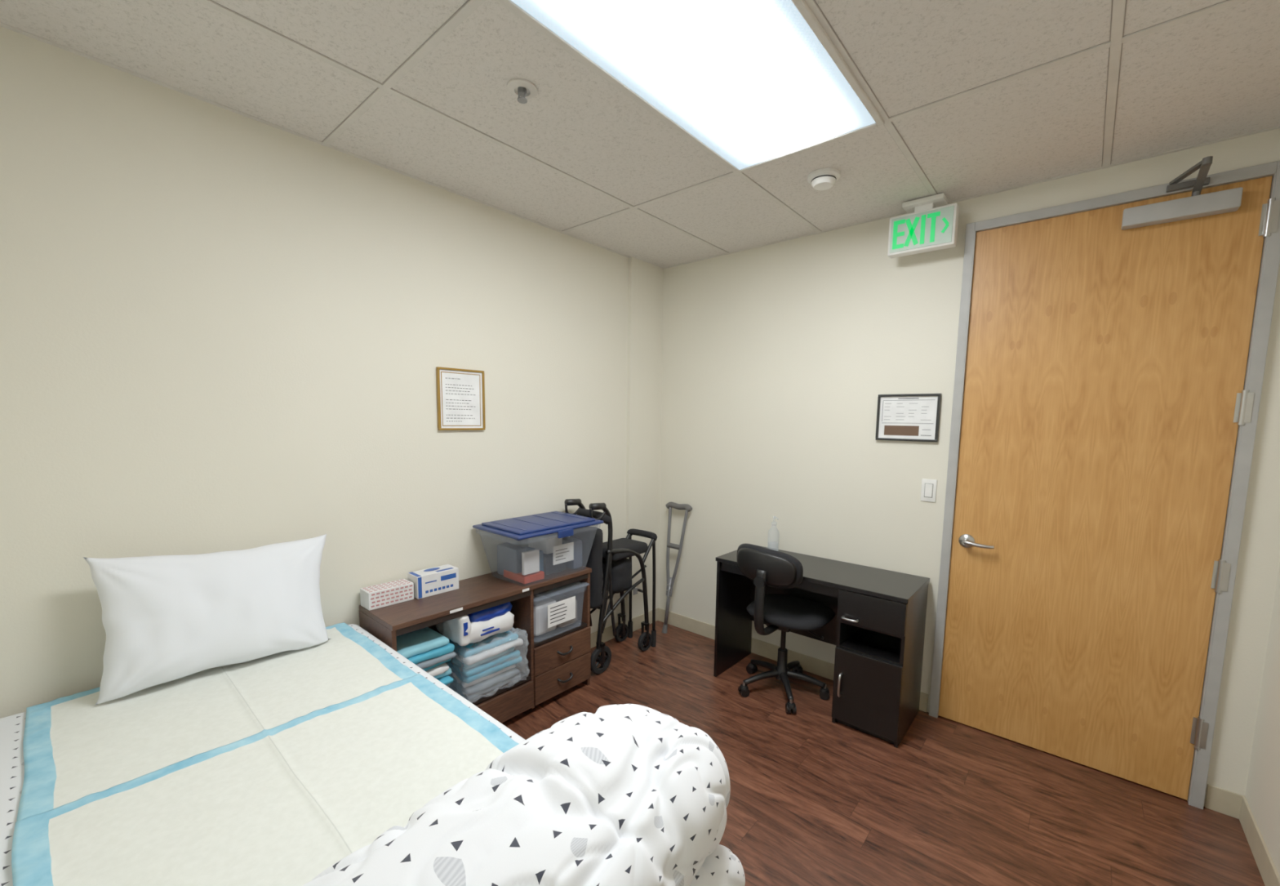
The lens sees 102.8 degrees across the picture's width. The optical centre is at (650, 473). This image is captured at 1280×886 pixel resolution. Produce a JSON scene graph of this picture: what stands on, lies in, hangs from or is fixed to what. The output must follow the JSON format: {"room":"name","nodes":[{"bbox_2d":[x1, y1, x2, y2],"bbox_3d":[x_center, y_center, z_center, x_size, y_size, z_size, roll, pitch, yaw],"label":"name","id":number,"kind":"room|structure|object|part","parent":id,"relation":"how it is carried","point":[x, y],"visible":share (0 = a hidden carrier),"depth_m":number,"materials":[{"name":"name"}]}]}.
{"room":"medical care room","nodes":[
{"label":"medical care room","id":0,"kind":"room"},
{"bbox_2d":[0,26,628,718],"bbox_3d":[-1.018,-0.065,2.626,0.100,2.608,3.200,6,8,40],"label":"wall","id":1,"kind":"structure","parent":0,"point":[221,329],"depth_m":1.91,"materials":[{"name":"beige paint"}]},
{"bbox_2d":[435,366,485,430],"bbox_3d":[-0.951,-0.374,2.574,0.017,0.305,0.252,6,8,40],"label":"framed document","id":2,"kind":"object","parent":1,"relation":"attached to","point":[460,393],"visible":1,"depth_m":2.57,"materials":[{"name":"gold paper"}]},
{"bbox_2d":[591,607,657,648],"bbox_3d":[-0.984,1.187,2.715,0.036,0.100,3.200,6,8,40],"label":"baseboard","id":3,"kind":"structure","parent":1,"relation":"attached to","point":[607,634],"depth_m":3.60,"materials":[{"name":"plastic"}]},
{"bbox_2d":[625,256,663,625],"bbox_3d":[-0.044,-0.162,3.670,0.028,2.608,0.340,6,8,40],"label":"pilaster","id":4,"kind":"object","parent":1,"relation":"attached to","point":[646,279],"visible":0.71,"depth_m":3.62,"materials":[{"name":"beige paint"}]},
{"bbox_2d":[0,0,1279,267],"bbox_3d":[0.188,-1.268,1.486,3.210,0.060,3.400,6,8,40],"label":"ceiling","id":5,"kind":"structure","parent":0,"point":[1215,75],"depth_m":1.70,"materials":[{"name":"tile"}]},
{"bbox_2d":[506,78,537,103],"bbox_3d":[-0.420,-1.246,1.677,0.096,0.039,0.096,6,8,40],"label":"sprinkler","id":6,"kind":"object","parent":5,"relation":"attached to","point":[523,89],"visible":1,"depth_m":1.67,"materials":[{"name":"paint"}]},
{"bbox_2d":[0,0,1279,268],"bbox_3d":[0.188,-1.236,1.489,3.010,0.004,3.200,6,8,40],"label":"grid","id":7,"kind":"object","parent":5,"relation":"attached to","point":[1118,6],"visible":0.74,"depth_m":1.71,"materials":[{"name":"paint"}]},
{"bbox_2d":[497,0,884,173],"bbox_3d":[0.216,-1.237,1.559,0.602,0.013,1.212,6,8,40],"label":"frame","id":8,"kind":"object","parent":5,"relation":"attached to","point":[802,6],"visible":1,"depth_m":1.59,"materials":[{"name":"paint"}]},
{"bbox_2d":[511,0,875,169],"bbox_3d":[0.216,-1.238,1.559,0.558,0.005,1.168,6,8,40],"label":"lens","id":9,"kind":"object","parent":8,"relation":"attached to","point":[752,81],"visible":1,"depth_m":1.54,"materials":[{"name":"white plastic"}]},
{"bbox_2d":[210,0,1227,252],"bbox_3d":[0.188,-1.237,1.489,3.010,0.001,3.200,6,8,40],"label":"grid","id":10,"kind":"structure","parent":5,"relation":"attached to","point":[446,21],"depth_m":1.62,"materials":[{"name":"white metal"}]},
{"bbox_2d":[807,168,839,190],"bbox_3d":[0.760,-1.285,2.241,0.136,0.048,0.136,6,8,40],"label":"smoke detector","id":11,"kind":"object","parent":5,"relation":"attached to","point":[823,179],"visible":1,"depth_m":2.21,"materials":[{"name":"white plastic"}]},
{"bbox_2d":[810,174,835,182],"bbox_3d":[0.760,-1.286,2.241,0.106,0.006,0.106,6,8,40],"label":"vent","id":12,"kind":"object","parent":11,"relation":"attached to","point":[814,178],"depth_m":2.20,"materials":[{"name":"white plastic"}]},
{"bbox_2d":[887,192,959,257],"bbox_3d":[1.325,-1.201,2.482,0.295,0.237,0.105,6,8,40],"label":"exit sign","id":13,"kind":"object","parent":5,"relation":"hanging from","point":[930,228],"visible":1,"depth_m":2.45,"materials":[{"name":"white plastic"}]},
{"bbox_3d":[1.301,-1.173,2.457,0.271,0.161,0.004,6,8,40],"label":"panel","id":14,"kind":"part","parent":13,"relation":"part of","materials":[{"name":"plastic"}]},
{"bbox_3d":[1.327,-1.281,2.470,0.080,0.032,0.040,6,8,40],"label":"stem","id":15,"kind":"part","parent":13,"relation":"part of","materials":[{"name":"white plastic"}]},
{"bbox_2d":[502,620,1265,885],"bbox_3d":[0.148,1.385,1.768,3.210,0.060,3.400,6,8,40],"label":"floor","id":16,"kind":"structure","parent":0,"point":[815,800],"depth_m":2.08,"materials":[{"name":"brown wood"}]},
{"bbox_2d":[0,623,525,885],"bbox_3d":[-0.936,1.068,1.314,1.830,0.635,1.032,6,8,40],"label":"bed","id":17,"kind":"object","parent":16,"relation":"on","point":[12,726],"visible":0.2,"depth_m":1.32,"materials":[{"name":"fabric"}]},
{"bbox_2d":[16,622,419,821],"bbox_3d":[-1.325,0.699,1.641,0.725,0.012,0.884,6,8,40],"label":"underpad","id":18,"kind":"object","parent":17,"relation":"on","point":[74,748],"visible":0.9,"depth_m":1.52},
{"bbox_2d":[84,533,330,705],"bbox_3d":[-1.486,0.454,1.796,0.659,0.433,0.225,-5,8,-44],"label":"pillow","id":19,"kind":"object","parent":18,"relation":"on","point":[166,618],"visible":1,"depth_m":1.71,"materials":[{"name":"white fabric"}]},
{"bbox_2d":[11,673,518,885],"bbox_3d":[-0.813,0.749,1.208,0.722,0.012,0.887,6,8,40],"label":"underpad","id":20,"kind":"object","parent":17,"relation":"on","point":[281,805],"visible":0.9,"depth_m":1.17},
{"bbox_2d":[302,703,745,885],"bbox_3d":[-0.293,0.813,0.787,0.456,0.521,1.161,6,8,40],"label":"duvet","id":21,"kind":"object","parent":17,"relation":"on","point":[626,794],"visible":1,"depth_m":0.89,"materials":[{"name":"fabric"}]},
{"bbox_2d":[359,565,591,723],"bbox_3d":[-0.809,0.904,2.608,0.372,0.690,1.095,6,8,40],"label":"storage cabinet","id":22,"kind":"object","parent":16,"relation":"on","point":[554,661],"visible":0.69,"depth_m":2.62,"materials":[{"name":"brown wood"}]},
{"bbox_2d":[360,578,413,610],"bbox_3d":[-1.190,0.543,2.313,0.096,0.079,0.195,6,8,40],"label":"glove box","id":23,"kind":"object","parent":22,"relation":"on","point":[380,595],"visible":1,"depth_m":2.28,"materials":[{"name":"white cardboard"}]},
{"bbox_2d":[395,626,456,686],"bbox_3d":[-1.055,0.897,2.297,0.308,0.351,0.254,6,8,40],"label":"folded underpads","id":24,"kind":"object","parent":22,"relation":"in","point":[425,647],"visible":0.32,"depth_m":2.23,"materials":[{"name":"blue fabric"}]},
{"bbox_2d":[407,564,458,599],"bbox_3d":[-1.044,0.516,2.463,0.101,0.106,0.205,6,8,40],"label":"glove box","id":25,"kind":"object","parent":22,"relation":"on","point":[434,580],"visible":0.95,"depth_m":2.42,"materials":[{"name":"white cardboard"}]},
{"bbox_2d":[445,630,523,701],"bbox_3d":[-0.833,0.914,2.550,0.332,0.270,0.378,6,8,40],"label":"pads","id":26,"kind":"object","parent":22,"relation":"in","point":[478,668],"visible":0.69,"depth_m":2.45,"materials":[{"name":"blue fabric"}]},
{"bbox_2d":[435,601,514,646],"bbox_3d":[-0.857,0.698,2.499,0.281,0.154,0.319,6,8,40],"label":"package","id":27,"kind":"object","parent":26,"relation":"on","point":[474,627],"visible":0.66,"depth_m":2.39,"materials":[{"name":"white plastic"}]},
{"bbox_3d":[-0.949,0.886,2.722,0.008,0.638,1.054,6,8,40],"label":"panel","id":28,"kind":"part","parent":22,"relation":"part of","materials":[{"name":"laminate"}]},
{"bbox_3d":[-0.693,0.610,2.478,0.005,0.027,1.054,6,8,40],"label":"rail","id":29,"kind":"part","parent":22,"relation":"part of","materials":[{"name":"laminate"}]},
{"bbox_3d":[-0.830,1.159,2.381,0.018,0.140,0.680,6,8,40],"label":"drawer","id":30,"kind":"part","parent":22,"relation":"part of","materials":[{"name":"brown wood"}]},
{"bbox_2d":[472,511,603,583],"bbox_3d":[-0.592,0.396,2.761,0.412,0.295,0.564,6,8,40],"label":"storage bin","id":31,"kind":"object","parent":22,"relation":"on","point":[548,551],"visible":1,"depth_m":2.69,"materials":[{"name":"blue plastic"},{"name":"clear plastic"},{"name":"cardboard"}]},
{"bbox_3d":[-0.594,0.264,2.750,0.404,0.030,0.564,6,8,40],"label":"lid","id":32,"kind":"part","parent":31,"relation":"part of","materials":[{"name":"blue plastic"}]},
{"bbox_2d":[533,591,577,635],"bbox_3d":[-0.590,0.729,2.849,0.336,0.251,0.374,6,8,40],"label":"storage bin","id":33,"kind":"object","parent":22,"relation":"on","point":[552,609],"visible":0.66,"depth_m":2.74,"materials":[{"name":"clear plastic"}]},
{"bbox_3d":[-0.473,0.959,2.779,0.018,0.145,0.390,6,8,40],"label":"drawer","id":34,"kind":"part","parent":22,"relation":"part of","materials":[{"name":"brown wood"}]},
{"bbox_3d":[-0.475,1.113,2.796,0.018,0.155,0.390,6,8,40],"label":"drawer","id":35,"kind":"part","parent":22,"relation":"part of","materials":[{"name":"brown wood"}]},
{"bbox_3d":[-0.458,0.961,2.765,0.029,0.032,0.103,6,8,40],"label":"handle","id":36,"kind":"part","parent":22,"relation":"part of","materials":[{"name":"black metal"}]},
{"bbox_3d":[-0.460,1.115,2.781,0.029,0.032,0.103,6,8,40],"label":"handle","id":37,"kind":"part","parent":22,"relation":"part of","materials":[{"name":"black metal"}]},
{"bbox_2d":[564,498,657,674],"bbox_3d":[-0.235,0.661,3.268,0.273,1.050,0.613,6,8,40],"label":"walker","id":38,"kind":"object","parent":16,"relation":"on","point":[611,569],"visible":0.83,"depth_m":3.13,"materials":[{"name":"black metal"}]},
{"bbox_3d":[-0.201,0.483,3.292,0.237,0.070,0.330,6,8,40],"label":"seat","id":39,"kind":"part","parent":38,"relation":"part of","materials":[{"name":"black fabric"}]},
{"bbox_2d":[662,502,692,633],"bbox_3d":[0.167,0.681,3.663,0.226,0.946,0.138,6,8,40],"label":"crutch","id":40,"kind":"object","parent":16,"relation":"on","point":[670,580],"visible":1,"depth_m":3.67,"materials":[{"name":"metal"}]},
{"bbox_2d":[737,543,835,713],"bbox_3d":[0.747,0.806,2.877,0.508,0.874,0.552,6,8,40],"label":"office chair","id":41,"kind":"object","parent":16,"relation":"on","point":[763,566],"visible":1,"depth_m":2.75,"materials":[{"name":"black leather"}]},
{"bbox_3d":[0.571,0.562,2.658,0.060,0.060,0.025,6,8,40],"label":"knob","id":42,"kind":"part","parent":41,"relation":"part of","materials":[{"name":"black plastic"}]},
{"bbox_2d":[737,543,803,588],"bbox_3d":[0.612,0.490,2.705,0.391,0.214,0.093,6,8,40],"label":"backrest cushion","id":43,"kind":"object","parent":41,"relation":"on","point":[780,570],"depth_m":2.64,"materials":[{"name":"black fabric"}]},
{"bbox_2d":[746,593,835,631],"bbox_3d":[0.796,0.783,2.899,0.450,0.070,0.420,6,8,40],"label":"seat cushion","id":44,"kind":"object","parent":41,"relation":"on","point":[784,611],"depth_m":2.80,"materials":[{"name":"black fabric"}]},
{"bbox_3d":[0.858,0.862,2.791,0.018,0.034,0.188,-5,9,-44],"label":"height lever","id":45,"kind":"part","parent":41,"relation":"part of","materials":[{"name":"black plastic"}]},
{"bbox_2d":[713,545,929,747],"bbox_3d":[0.903,0.881,2.851,1.040,0.735,0.463,6,8,40],"label":"desk","id":46,"kind":"object","parent":16,"relation":"on","point":[877,629],"visible":0.95,"depth_m":2.56,"materials":[{"name":"black laminate"}]},
{"bbox_3d":[0.530,0.850,3.194,0.018,0.713,0.421,6,8,40],"label":"panel","id":47,"kind":"part","parent":46,"relation":"part of","materials":[{"name":"black laminate"}]},
{"bbox_3d":[0.926,0.746,3.094,0.698,0.473,0.015,6,8,40],"label":"modesty panel","id":48,"kind":"part","parent":46,"relation":"part of","materials":[{"name":"black laminate"}]},
{"bbox_3d":[0.946,1.057,2.550,0.011,0.123,0.036,6,8,40],"label":"door handle","id":49,"kind":"part","parent":46,"relation":"part of","materials":[{"name":"metal"}]},
{"bbox_3d":[0.975,0.711,2.498,0.083,0.011,0.031,6,8,40],"label":"drawer handle","id":50,"kind":"part","parent":46,"relation":"part of","materials":[{"name":"metal"}]},
{"bbox_3d":[1.052,1.070,2.495,0.312,0.370,0.016,6,8,40],"label":"door","id":51,"kind":"part","parent":46,"relation":"part of","materials":[{"name":"black laminate"}]},
{"bbox_3d":[1.058,0.662,2.452,0.312,0.156,0.016,6,8,40],"label":"drawer","id":52,"kind":"part","parent":46,"relation":"part of","materials":[{"name":"black laminate"}]},
{"bbox_2d":[657,133,1279,806],"bbox_3d":[1.236,-0.059,2.880,3.210,2.608,0.100,6,8,40],"label":"wall","id":53,"kind":"structure","parent":0,"point":[778,358],"depth_m":2.95,"materials":[{"name":"beige paint"}]},
{"bbox_2d":[657,607,928,711],"bbox_3d":[0.767,1.149,3.321,1.867,0.100,0.008,6,8,40],"label":"baseboard","id":54,"kind":"structure","parent":53,"relation":"attached to","point":[809,664],"depth_m":3.32,"materials":[{"name":"plastic"}]},
{"bbox_2d":[875,393,941,441],"bbox_3d":[1.349,-0.296,2.681,0.300,0.245,0.019,6,8,40],"label":"framed notice","id":55,"kind":"object","parent":53,"relation":"attached to","point":[907,416],"visible":1,"depth_m":2.67,"materials":[{"name":"white paper"}]},
{"bbox_2d":[920,478,937,502],"bbox_3d":[1.442,0.086,2.644,0.070,0.117,0.011,6,8,40],"label":"light switch","id":56,"kind":"object","parent":53,"relation":"attached to","point":[928,492],"visible":1,"depth_m":2.64,"materials":[{"name":"white plastic"}]},
{"bbox_2d":[961,155,1243,548],"bbox_3d":[1.811,-0.382,2.141,0.786,1.545,0.205,6,8,40],"label":"door hardware","id":57,"kind":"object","parent":53,"relation":"in","point":[1198,205],"depth_m":1.94,"materials":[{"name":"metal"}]},
{"bbox_3d":[1.587,0.342,2.474,0.132,0.027,0.028,6,8,40],"label":"lever handle","id":58,"kind":"part","parent":57,"relation":"part of","materials":[{"name":"metal"}]},
{"bbox_3d":[2.007,-1.087,1.897,0.115,0.085,0.188,6,8,40],"label":"closer arm","id":59,"kind":"part","parent":57,"relation":"part of","materials":[{"name":"metal"}]},
{"bbox_2d":[928,160,1279,808],"bbox_3d":[1.890,0.079,2.272,0.996,2.483,0.064,6,8,40],"label":"door frame","id":60,"kind":"structure","parent":53,"relation":"attached to","point":[1270,256],"depth_m":2.02,"materials":[{"name":"grey paint"}]},
{"bbox_2d":[938,175,1272,799],"bbox_3d":[1.894,0.095,2.280,0.911,2.433,0.044,6,8,40],"label":"leaf","id":61,"kind":"object","parent":53,"relation":"attached to","point":[1106,364],"visible":1,"depth_m":2.21,"materials":[{"name":"brown wood"}]},
{"bbox_2d":[958,533,974,547],"bbox_3d":[1.562,0.335,2.527,0.068,0.068,0.045,6,8,40],"label":"rose","id":62,"kind":"object","parent":61,"relation":"attached to","point":[968,537],"visible":0.84,"depth_m":2.54,"materials":[{"name":"metal"}]},
{"bbox_2d":[977,128,1279,221],"bbox_3d":[1.940,-1.202,2.173,0.920,0.163,0.100,6,8,40],"label":"header","id":63,"kind":"object","parent":53,"relation":"attached to","point":[1258,148],"depth_m":2.08,"materials":[{"name":"beige paint"}]},
{"bbox_2d":[1190,716,1208,750],"bbox_3d":[2.207,1.043,2.056,0.020,0.130,0.045,-1,6,-13],"label":"hinge","id":64,"kind":"object","parent":53,"relation":"attached to","point":[1199,727],"visible":1,"depth_m":2.05,"materials":[{"name":"metal"}]},
{"bbox_2d":[1210,559,1231,592],"bbox_3d":[2.217,0.397,1.988,0.020,0.130,0.045,-1,6,-13],"label":"hinge","id":65,"kind":"object","parent":53,"relation":"attached to","point":[1220,574],"visible":1,"depth_m":1.98,"materials":[{"name":"metal"}]},
{"bbox_2d":[1204,783,1243,818],"bbox_3d":[2.291,1.308,2.037,0.100,0.100,0.008,6,8,40],"label":"baseboard","id":66,"kind":"structure","parent":53,"relation":"attached to","point":[1218,799],"depth_m":2.04,"materials":[{"name":"plastic"}]},
{"bbox_2d":[1233,389,1254,424],"bbox_3d":[2.227,-0.249,1.919,0.020,0.130,0.045,-1,6,-13],"label":"hinge","id":67,"kind":"object","parent":53,"relation":"attached to","point":[1244,400],"visible":1,"depth_m":1.91,"materials":[{"name":"metal"}]},
{"bbox_2d":[1257,197,1279,237],"bbox_3d":[2.237,-0.925,1.847,0.020,0.130,0.045,-1,6,-13],"label":"hinge","id":68,"kind":"object","parent":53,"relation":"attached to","point":[1268,222],"visible":1,"depth_m":1.84,"materials":[{"name":"metal"}]},
{"bbox_2d":[1244,562,1279,876],"bbox_3d":[1.354,0.183,0.629,0.100,2.608,3.200,6,8,40],"label":"wall","id":69,"kind":"structure","parent":0,"point":[1262,794],"depth_m":1.85,"materials":[{"name":"beige paint"}]},
{"bbox_2d":[1239,795,1279,885],"bbox_3d":[1.294,1.425,0.796,0.008,0.100,3.200,6,8,40],"label":"baseboard","id":70,"kind":"structure","parent":69,"relation":"attached to","point":[1269,874],"depth_m":1.81,"materials":[{"name":"plastic"}]}
]}

